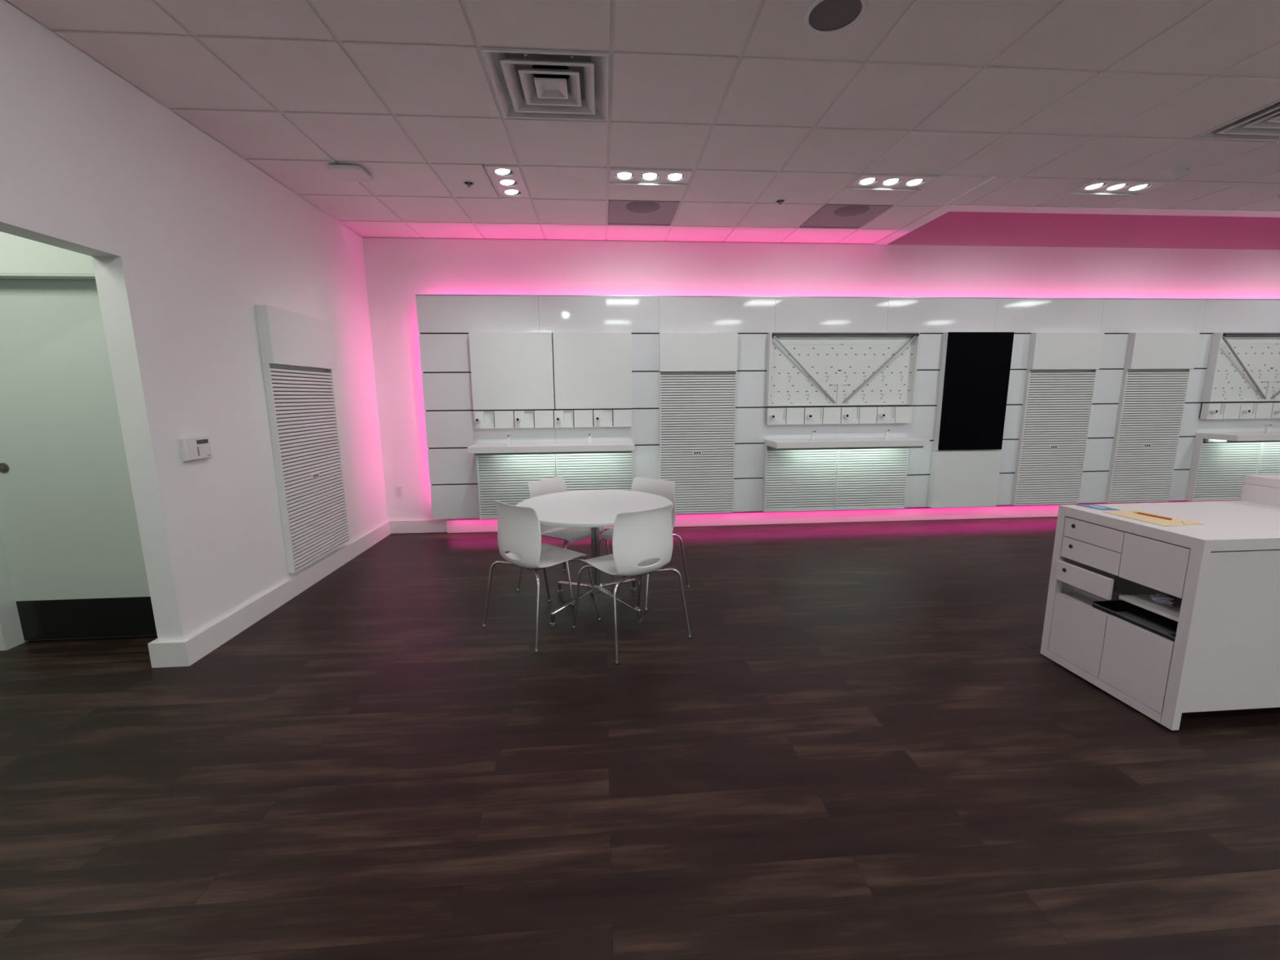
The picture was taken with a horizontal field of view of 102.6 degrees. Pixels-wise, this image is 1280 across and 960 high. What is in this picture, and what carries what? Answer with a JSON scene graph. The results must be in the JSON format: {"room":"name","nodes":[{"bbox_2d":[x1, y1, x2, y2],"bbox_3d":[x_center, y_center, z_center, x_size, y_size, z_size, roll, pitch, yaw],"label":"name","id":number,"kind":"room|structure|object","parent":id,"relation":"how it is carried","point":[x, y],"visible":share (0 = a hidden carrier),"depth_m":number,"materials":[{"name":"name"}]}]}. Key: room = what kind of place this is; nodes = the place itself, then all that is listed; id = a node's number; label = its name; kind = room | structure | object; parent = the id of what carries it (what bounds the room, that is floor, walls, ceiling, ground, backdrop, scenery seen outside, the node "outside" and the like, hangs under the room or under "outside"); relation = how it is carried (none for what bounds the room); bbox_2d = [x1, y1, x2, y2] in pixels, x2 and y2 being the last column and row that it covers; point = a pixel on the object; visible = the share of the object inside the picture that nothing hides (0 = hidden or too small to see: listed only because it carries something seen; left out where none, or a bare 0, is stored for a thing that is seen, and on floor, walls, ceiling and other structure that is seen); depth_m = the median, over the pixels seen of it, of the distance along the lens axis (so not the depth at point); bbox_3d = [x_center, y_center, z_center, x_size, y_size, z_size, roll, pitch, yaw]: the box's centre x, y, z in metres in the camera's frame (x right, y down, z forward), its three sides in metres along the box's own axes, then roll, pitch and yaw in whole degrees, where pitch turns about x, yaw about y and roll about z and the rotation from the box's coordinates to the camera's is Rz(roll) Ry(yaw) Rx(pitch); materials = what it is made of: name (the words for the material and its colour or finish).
{"room":"electronics store","nodes":[
{"label":"electronics store","id":0,"kind":"room"},
{"bbox_2d":[0,231,94,650],"bbox_3d":[-3.699,-0.189,1.387,2.230,2.900,3.140,-1,9,-4],"label":"wall","id":1,"kind":"structure","parent":0,"point":[18,255],"depth_m":2.72,"materials":[{"name":"paint"}]},
{"bbox_2d":[0,273,95,650],"bbox_3d":[-3.311,-0.061,2.963,0.937,2.126,0.139,-1,9,-4],"label":"trim","id":2,"kind":"structure","parent":1,"relation":"attached to","point":[11,631],"depth_m":3.03,"materials":[{"name":"paint"}]},
{"bbox_2d":[0,279,157,640],"bbox_3d":[-3.313,-0.066,3.000,0.911,2.101,0.054,-1,9,-4],"label":"door","id":3,"kind":"structure","parent":1,"relation":"in","point":[69,531],"depth_m":2.99,"materials":[{"name":"paint"}]},
{"bbox_2d":[0,0,387,640],"bbox_3d":[-2.459,-0.540,0.539,0.135,3.850,9.600,-1,9,-4],"label":"wall","id":4,"kind":"structure","parent":0,"point":[183,235],"depth_m":2.88,"materials":[{"name":"paint"}]},
{"bbox_2d":[179,435,211,462],"bbox_3d":[-2.538,-0.178,2.930,0.035,0.132,0.181,-1,9,-4],"label":"thermostat","id":5,"kind":"object","parent":4,"relation":"attached to","point":[196,448],"visible":1,"depth_m":2.91,"materials":[{"name":"white plastic"}]},
{"bbox_2d":[147,520,391,667],"bbox_3d":[-2.696,0.736,4.192,0.195,0.142,2.790,-1,9,-4],"label":"baseboard","id":6,"kind":"structure","parent":4,"relation":"attached to","point":[172,653],"depth_m":3.35,"materials":[{"name":"paint"}]},
{"bbox_2d":[254,304,349,573],"bbox_3d":[-2.599,-0.319,4.050,0.079,1.904,0.842,-1,9,-4],"label":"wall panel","id":7,"kind":"object","parent":4,"relation":"attached to","point":[301,404],"visible":1,"depth_m":3.94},
{"bbox_2d":[0,516,1279,959],"bbox_3d":[2.297,1.312,1.203,14.100,0.100,9.800,-1,9,-4],"label":"floor","id":8,"kind":"structure","parent":0,"point":[863,743],"depth_m":1.99,"materials":[{"name":"brown wood"}]},
{"bbox_2d":[482,499,601,653],"bbox_3d":[-0.632,0.523,3.262,0.552,0.832,0.560,7,12,39],"label":"dining chair","id":9,"kind":"object","parent":8,"relation":"on","point":[518,533],"visible":0.99,"depth_m":3.07,"materials":[{"name":"plastic"}]},
{"bbox_2d":[515,475,615,606],"bbox_3d":[-0.563,0.417,3.896,0.560,0.832,0.552,6,11,33],"label":"dining chair","id":10,"kind":"object","parent":8,"relation":"on","point":[556,484],"visible":0.6,"depth_m":3.88,"materials":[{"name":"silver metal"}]},
{"bbox_2d":[515,489,672,626],"bbox_3d":[-0.307,0.524,3.544,1.066,0.732,1.066,-1,9,-4],"label":"round table","id":11,"kind":"object","parent":8,"relation":"on","point":[594,509],"visible":0.84,"depth_m":3.48,"materials":[{"name":"laminate"}]},
{"bbox_2d":[571,503,692,664],"bbox_3d":[-0.067,0.541,3.122,0.552,0.832,0.560,-7,11,-34],"label":"dining chair","id":12,"kind":"object","parent":8,"relation":"on","point":[642,540],"visible":1,"depth_m":2.92,"materials":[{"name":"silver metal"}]},
{"bbox_2d":[590,476,690,611],"bbox_3d":[-0.001,0.426,3.813,0.552,0.832,0.560,7,12,37],"label":"dining chair","id":13,"kind":"object","parent":8,"relation":"on","point":[664,488],"visible":0.28,"depth_m":3.86,"materials":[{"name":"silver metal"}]},
{"bbox_2d":[1040,500,1279,730],"bbox_3d":[2.783,0.603,2.517,1.112,0.860,0.675,-1,9,-4],"label":"cabinet","id":14,"kind":"object","parent":8,"relation":"on","point":[1222,575],"depth_m":2.27,"materials":[{"name":"laminate"}]},
{"bbox_2d":[1058,590,1128,614],"bbox_3d":[2.462,0.661,2.504,0.338,0.012,0.584,-1,9,-4],"label":"shelf","id":15,"kind":"object","parent":14,"relation":"attached to","point":[1084,598],"depth_m":2.71,"materials":[{"name":"laminate"}]},
{"bbox_2d":[1075,504,1119,510],"bbox_3d":[2.385,0.143,2.675,0.109,0.003,0.137,-1,9,-4],"label":"leaflet","id":16,"kind":"object","parent":14,"relation":"on","point":[1092,506],"visible":1,"depth_m":2.67,"materials":[{"name":"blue paper"}]},
{"bbox_2d":[1090,593,1177,641],"bbox_3d":[2.431,0.641,2.408,0.276,0.060,0.391,-1,9,-4],"label":"tray","id":17,"kind":"object","parent":14,"relation":"on","point":[1110,607],"visible":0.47,"depth_m":2.48,"materials":[{"name":"plastic"}]},
{"bbox_2d":[1115,611,1176,635],"bbox_3d":[2.360,0.666,2.392,0.067,0.008,0.240,-1,9,-4],"label":"card","id":18,"kind":"object","parent":17,"relation":"in","point":[1161,628],"visible":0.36,"depth_m":2.38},
{"bbox_2d":[1119,593,1182,622],"bbox_3d":[2.473,0.579,2.333,0.336,0.017,0.273,-1,9,-4],"label":"shelf","id":19,"kind":"object","parent":14,"relation":"attached to","point":[1142,601],"depth_m":2.35,"materials":[{"name":"laminate"}]},
{"bbox_2d":[1104,510,1204,526],"bbox_3d":[2.439,0.178,2.450,0.200,0.005,0.306,-1,9,-4],"label":"manila envelope","id":20,"kind":"object","parent":14,"relation":"on","point":[1127,513],"visible":1,"depth_m":2.42,"materials":[{"name":"paper"}]},
{"bbox_2d":[1133,511,1172,519],"bbox_3d":[2.464,0.171,2.470,0.008,0.007,0.158,-3,10,-12],"label":"pencil","id":21,"kind":"object","parent":20,"relation":"on","point":[1139,513],"visible":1,"depth_m":2.46,"materials":[{"name":"brown wood"}]},
{"bbox_2d":[1147,593,1174,606],"bbox_3d":[2.407,0.547,2.363,0.069,0.035,0.100,-1,9,-4],"label":"plastic wrap","id":22,"kind":"object","parent":14,"relation":"on","point":[1160,598],"visible":1,"depth_m":2.35,"materials":[{"name":"plastic"}]},
{"bbox_2d":[1057,500,1279,551],"bbox_3d":[2.801,0.203,2.452,1.070,0.048,0.675,-1,9,-4],"label":"countertop","id":23,"kind":"structure","parent":14,"relation":"on","point":[1233,525],"depth_m":2.38,"materials":[{"name":"laminate"}]},
{"bbox_2d":[1240,474,1279,506],"bbox_3d":[3.788,0.513,2.584,0.896,1.000,0.687,-1,9,-4],"label":"cabinet","id":24,"kind":"object","parent":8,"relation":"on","point":[1264,489],"depth_m":2.74,"materials":[{"name":"laminate"}]},
{"bbox_2d":[1243,474,1279,488],"bbox_3d":[3.784,0.042,2.506,0.896,0.045,0.687,-1,9,-4],"label":"countertop","id":25,"kind":"structure","parent":24,"relation":"on","point":[1266,480],"depth_m":2.74,"materials":[{"name":"laminate"}]},
{"bbox_2d":[6,0,1279,243],"bbox_3d":[3.347,-2.152,0.710,11.935,0.822,9.800,-1,9,-4],"label":"ceiling","id":26,"kind":"structure","parent":0,"point":[1047,100],"depth_m":2.78,"materials":[{"name":"tile"}]},
{"bbox_2d":[328,164,372,182],"bbox_3d":[-2.021,-2.145,3.579,0.220,0.040,0.220,-1,9,-4],"label":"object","id":27,"kind":"object","parent":26,"relation":"attached to","point":[347,173],"visible":1,"depth_m":3.54,"materials":[{"name":"white plastic"}]},
{"bbox_2d":[462,180,474,186],"bbox_3d":[-1.274,-2.198,3.816,0.084,0.026,0.084,-1,9,-4],"label":"sprinkler","id":28,"kind":"object","parent":26,"relation":"attached to","point":[468,183],"visible":1,"depth_m":3.81,"materials":[{"name":"paint"}]},
{"bbox_2d":[484,164,529,199],"bbox_3d":[-0.978,-2.252,3.817,0.232,0.105,0.583,-1,9,-4],"label":"recessed light","id":29,"kind":"object","parent":26,"relation":"in","point":[508,180],"visible":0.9,"depth_m":3.78,"materials":[{"name":"paint"}]},
{"bbox_2d":[480,47,608,120],"bbox_3d":[-0.458,-2.101,2.642,0.586,0.167,0.586,-1,9,-4],"label":"ceiling vent","id":30,"kind":"object","parent":26,"relation":"in","point":[540,84],"visible":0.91,"depth_m":2.65,"materials":[{"name":"metal"}]},
{"bbox_2d":[607,200,679,225],"bbox_3d":[0.015,-2.339,4.497,0.588,0.008,0.588,-1,9,-4],"label":"ceiling speaker","id":31,"kind":"object","parent":26,"relation":"attached to","point":[642,212],"depth_m":4.48},
{"bbox_2d":[609,167,692,186],"bbox_3d":[0.072,-2.245,3.723,0.583,0.105,0.232,-1,9,-4],"label":"recessed light","id":32,"kind":"object","parent":26,"relation":"in","point":[618,175],"visible":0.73,"depth_m":3.73,"materials":[{"name":"paint"}]},
{"bbox_2d":[775,199,785,204],"bbox_3d":[1.156,-2.286,4.222,0.084,0.026,0.084,-1,9,-4],"label":"sprinkler","id":33,"kind":"object","parent":26,"relation":"attached to","point":[780,202],"visible":1,"depth_m":4.22,"materials":[{"name":"paint"}]},
{"bbox_2d":[804,0,866,34],"bbox_3d":[0.814,-1.948,2.140,0.244,0.009,0.244,-1,9,-4],"label":"ceiling speaker","id":34,"kind":"object","parent":26,"relation":"attached to","point":[824,15],"visible":1,"depth_m":2.15,"materials":[{"name":"paint"}]},
{"bbox_2d":[799,204,893,228],"bbox_3d":[1.838,-2.376,4.628,0.588,0.008,0.588,-1,9,-4],"label":"ceiling speaker","id":35,"kind":"object","parent":26,"relation":"attached to","point":[829,215],"depth_m":4.61},
{"bbox_2d":[847,173,938,191],"bbox_3d":[1.896,-2.282,3.854,0.583,0.105,0.232,-1,9,-4],"label":"recessed light","id":36,"kind":"object","parent":26,"relation":"in","point":[872,181],"visible":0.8,"depth_m":3.86,"materials":[{"name":"paint"}]},
{"bbox_2d":[1069,178,1168,195],"bbox_3d":[3.720,-2.319,3.985,0.583,0.105,0.232,-1,9,-4],"label":"recessed light","id":37,"kind":"object","parent":26,"relation":"in","point":[1098,186],"visible":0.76,"depth_m":4.00,"materials":[{"name":"paint"}]},
{"bbox_2d":[1164,165,1190,177],"bbox_3d":[3.861,-2.211,3.686,0.124,0.044,0.124,-1,9,-4],"label":"smoke detector","id":38,"kind":"object","parent":26,"relation":"attached to","point":[1176,171],"visible":1,"depth_m":3.66,"materials":[{"name":"white plastic"}]},
{"bbox_2d":[1193,98,1279,141],"bbox_3d":[3.797,-2.188,2.948,0.586,0.167,0.586,-1,9,-4],"label":"ceiling vent","id":39,"kind":"object","parent":26,"relation":"in","point":[1262,123],"visible":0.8,"depth_m":3.13,"materials":[{"name":"metal"}]},
{"bbox_2d":[362,164,1279,519],"bbox_3d":[3.034,-1.448,5.742,11.865,3.850,0.120,-1,9,-4],"label":"wall","id":40,"kind":"structure","parent":0,"point":[954,254],"depth_m":5.49,"materials":[{"name":"paint"}]},
{"bbox_2d":[395,486,403,496],"bbox_3d":[-2.587,0.122,5.512,0.070,0.110,0.009,-1,9,-4],"label":"wall outlet","id":41,"kind":"object","parent":40,"relation":"attached to","point":[399,492],"visible":1,"depth_m":5.51,"materials":[{"name":"paint"}]},
{"bbox_2d":[390,499,1239,533],"bbox_3d":[3.087,0.395,5.955,11.605,0.142,0.068,-1,9,-4],"label":"baseboard","id":42,"kind":"structure","parent":40,"relation":"attached to","point":[471,525],"depth_m":5.84,"materials":[{"name":"paint"}]},
{"bbox_2d":[874,176,1279,244],"bbox_3d":[5.709,-2.841,5.068,6.370,0.726,1.150,-1,9,-4],"label":"trim","id":43,"kind":"structure","parent":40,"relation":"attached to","point":[944,208],"depth_m":4.53,"materials":[{"name":"paint"}]},
{"bbox_2d":[415,294,1279,519],"bbox_3d":[3.281,-0.823,5.657,11.010,2.279,0.035,-1,9,-4],"label":"wall","id":44,"kind":"structure","parent":0,"point":[445,322],"depth_m":5.46,"materials":[{"name":"paint"}]},
{"bbox_2d":[468,332,555,409],"bbox_3d":[-1.292,-1.102,5.207,0.816,0.763,0.081,-1,9,-4],"label":"blank panel","id":45,"kind":"object","parent":44,"relation":"attached to","point":[510,371],"visible":1,"depth_m":5.17,"materials":[{"name":"white plastic"}]},
{"bbox_2d":[475,453,556,519],"bbox_3d":[-1.288,0.041,5.397,0.805,0.732,0.079,-1,9,-4],"label":"board","id":46,"kind":"object","parent":44,"relation":"attached to","point":[504,478],"visible":0.63,"depth_m":5.37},
{"bbox_2d":[467,440,634,455],"bbox_3d":[-0.875,-0.315,5.207,1.616,0.101,0.399,-1,9,-4],"label":"display shelf","id":47,"kind":"object","parent":44,"relation":"attached to","point":[575,447],"visible":1,"depth_m":5.04,"materials":[{"name":"laminate"}]},
{"bbox_2d":[506,434,511,444],"bbox_3d":[-1.316,-0.402,5.142,0.044,0.101,0.068,-1,9,-4],"label":"display mount","id":48,"kind":"object","parent":47,"relation":"on","point":[508,436],"visible":1,"depth_m":5.13,"materials":[{"name":"white plastic"}]},
{"bbox_2d":[474,450,631,455],"bbox_3d":[-0.857,-0.277,5.114,1.536,0.022,0.100,-1,9,-4],"label":"light","id":49,"kind":"object","parent":47,"relation":"attached to","point":[629,451],"depth_m":5.06,"materials":[{"name":"white plastic"}]},
{"bbox_2d":[587,433,591,444],"bbox_3d":[-0.511,-0.419,5.200,0.044,0.101,0.068,-1,9,-4],"label":"display mount","id":50,"kind":"object","parent":47,"relation":"on","point":[588,434],"visible":1,"depth_m":5.19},
{"bbox_2d":[473,408,631,428],"bbox_3d":[-0.887,-0.635,5.290,1.608,0.188,0.131,-1,9,-4],"label":"rail","id":51,"kind":"object","parent":44,"relation":"attached to","point":[608,417],"visible":1,"depth_m":5.29,"materials":[{"name":"white plastic"}]},
{"bbox_2d":[552,332,631,408],"bbox_3d":[-0.481,-1.118,5.266,0.790,0.763,0.081,-1,9,-4],"label":"blank panel","id":52,"kind":"object","parent":44,"relation":"attached to","point":[593,370],"visible":1,"depth_m":5.22,"materials":[{"name":"white plastic"}]},
{"bbox_2d":[555,452,632,491],"bbox_3d":[-0.480,0.048,5.472,0.805,0.680,0.054,-1,9,-4],"label":"board","id":53,"kind":"object","parent":44,"relation":"attached to","point":[584,471],"visible":0.42,"depth_m":5.43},
{"bbox_2d":[658,332,737,514],"bbox_3d":[0.610,-0.576,5.439,0.806,1.904,0.079,-1,9,-4],"label":"tower","id":54,"kind":"object","parent":44,"relation":"attached to","point":[697,411],"visible":0.91,"depth_m":5.43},
{"bbox_2d":[762,444,837,512],"bbox_3d":[1.757,-0.021,5.617,0.800,0.732,0.079,-1,9,-4],"label":"board","id":55,"kind":"object","parent":44,"relation":"attached to","point":[794,480],"visible":0.98,"depth_m":5.61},
{"bbox_2d":[765,405,913,425],"bbox_3d":[2.155,-0.697,5.508,1.599,0.188,0.131,-1,9,-4],"label":"rail","id":56,"kind":"object","parent":44,"relation":"attached to","point":[842,414],"visible":1,"depth_m":5.50,"materials":[{"name":"white plastic"}]},
{"bbox_2d":[765,332,919,406],"bbox_3d":[2.150,-1.173,5.446,1.607,0.758,0.099,-1,9,-4],"label":"pegboard","id":57,"kind":"object","parent":44,"relation":"attached to","point":[801,371],"visible":1,"depth_m":5.48,"materials":[{"name":"metal"}]},
{"bbox_2d":[764,436,929,449],"bbox_3d":[2.167,-0.377,5.426,1.607,0.101,0.399,-1,9,-4],"label":"display shelf","id":58,"kind":"object","parent":44,"relation":"attached to","point":[903,442],"visible":1,"depth_m":5.26,"materials":[{"name":"laminate"}]},
{"bbox_2d":[809,430,817,440],"bbox_3d":[1.812,-0.466,5.367,0.067,0.101,0.068,-1,9,-4],"label":"display mount","id":59,"kind":"object","parent":58,"relation":"on","point":[813,433],"visible":1,"depth_m":5.36,"materials":[{"name":"white plastic"}]},
{"bbox_2d":[777,446,923,449],"bbox_3d":[2.185,-0.339,5.333,1.527,0.022,0.100,-1,9,-4],"label":"light","id":60,"kind":"object","parent":58,"relation":"attached to","point":[880,446],"depth_m":5.28,"materials":[{"name":"white plastic"}]},
{"bbox_2d":[882,429,890,439],"bbox_3d":[2.610,-0.482,5.424,0.067,0.101,0.068,-1,9,-4],"label":"display mount","id":61,"kind":"object","parent":58,"relation":"on","point":[886,431],"visible":1,"depth_m":5.41,"materials":[{"name":"white plastic"}]},
{"bbox_2d":[834,448,908,510],"bbox_3d":[2.560,-0.014,5.691,0.800,0.680,0.054,-1,9,-4],"label":"board","id":62,"kind":"object","parent":44,"relation":"attached to","point":[866,478],"visible":0.99,"depth_m":5.67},
{"bbox_2d":[927,449,1001,507],"bbox_3d":[3.644,-0.014,5.761,0.760,0.637,0.077,-1,9,-4],"label":"panel","id":63,"kind":"object","parent":44,"relation":"attached to","point":[957,478],"visible":0.92,"depth_m":5.72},
{"bbox_2d":[933,332,1013,450],"bbox_3d":[3.639,-0.957,5.597,0.745,1.266,0.093,-1,9,-4],"label":"wall screen","id":64,"kind":"object","parent":44,"relation":"attached to","point":[975,366],"visible":1,"depth_m":5.55,"materials":[{"name":"black glass"}]},
{"bbox_2d":[1011,333,1104,505],"bbox_3d":[4.657,-0.658,5.730,0.782,1.904,0.079,-1,9,-4],"label":"tower","id":65,"kind":"object","parent":44,"relation":"attached to","point":[1056,408],"visible":1,"depth_m":5.73,"materials":[{"name":"white plastic"}]},
{"bbox_2d":[1104,333,1199,502],"bbox_3d":[5.792,-0.682,5.811,0.758,1.904,0.079,-1,9,-4],"label":"tower","id":66,"kind":"object","parent":44,"relation":"attached to","point":[1151,405],"visible":1,"depth_m":5.80,"materials":[{"name":"white plastic"}]},
{"bbox_2d":[1184,438,1262,501],"bbox_3d":[6.830,-0.125,5.982,0.801,0.732,0.079,-1,9,-4],"label":"board","id":67,"kind":"object","parent":44,"relation":"attached to","point":[1218,470],"visible":0.82,"depth_m":5.97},
{"bbox_2d":[1195,431,1279,442],"bbox_3d":[7.241,-0.480,5.791,1.608,0.101,0.399,-1,9,-4],"label":"display shelf","id":68,"kind":"object","parent":44,"relation":"attached to","point":[1231,437],"visible":1,"depth_m":5.63,"materials":[{"name":"laminate"}]},
{"bbox_2d":[1226,440,1279,442],"bbox_3d":[7.258,-0.442,5.698,1.528,0.022,0.100,-1,9,-4],"label":"light","id":69,"kind":"object","parent":68,"relation":"attached to","point":[1227,440],"depth_m":5.61,"materials":[{"name":"white plastic"}]},
{"bbox_2d":[1262,424,1272,433],"bbox_3d":[7.027,-0.573,5.742,0.067,0.101,0.068,-1,9,-4],"label":"display mount","id":70,"kind":"object","parent":68,"relation":"on","point":[1267,428],"visible":1,"depth_m":5.73,"materials":[{"name":"white plastic"}]},
{"bbox_2d":[1199,401,1279,419],"bbox_3d":[7.228,-0.800,5.874,1.600,0.188,0.131,-1,9,-4],"label":"rail","id":71,"kind":"object","parent":44,"relation":"attached to","point":[1238,410],"visible":1,"depth_m":5.84,"materials":[{"name":"white plastic"}]},
{"bbox_2d":[1201,332,1279,401],"bbox_3d":[7.223,-1.276,5.811,1.608,0.758,0.099,-1,9,-4],"label":"pegboard","id":72,"kind":"object","parent":44,"relation":"attached to","point":[1242,366],"visible":1,"depth_m":5.82,"materials":[{"name":"metal"}]},
{"bbox_2d":[1257,441,1279,475],"bbox_3d":[7.634,-0.117,6.056,0.801,0.680,0.054,-1,9,-4],"label":"board","id":73,"kind":"object","parent":44,"relation":"attached to","point":[1269,460],"visible":0.48,"depth_m":6.00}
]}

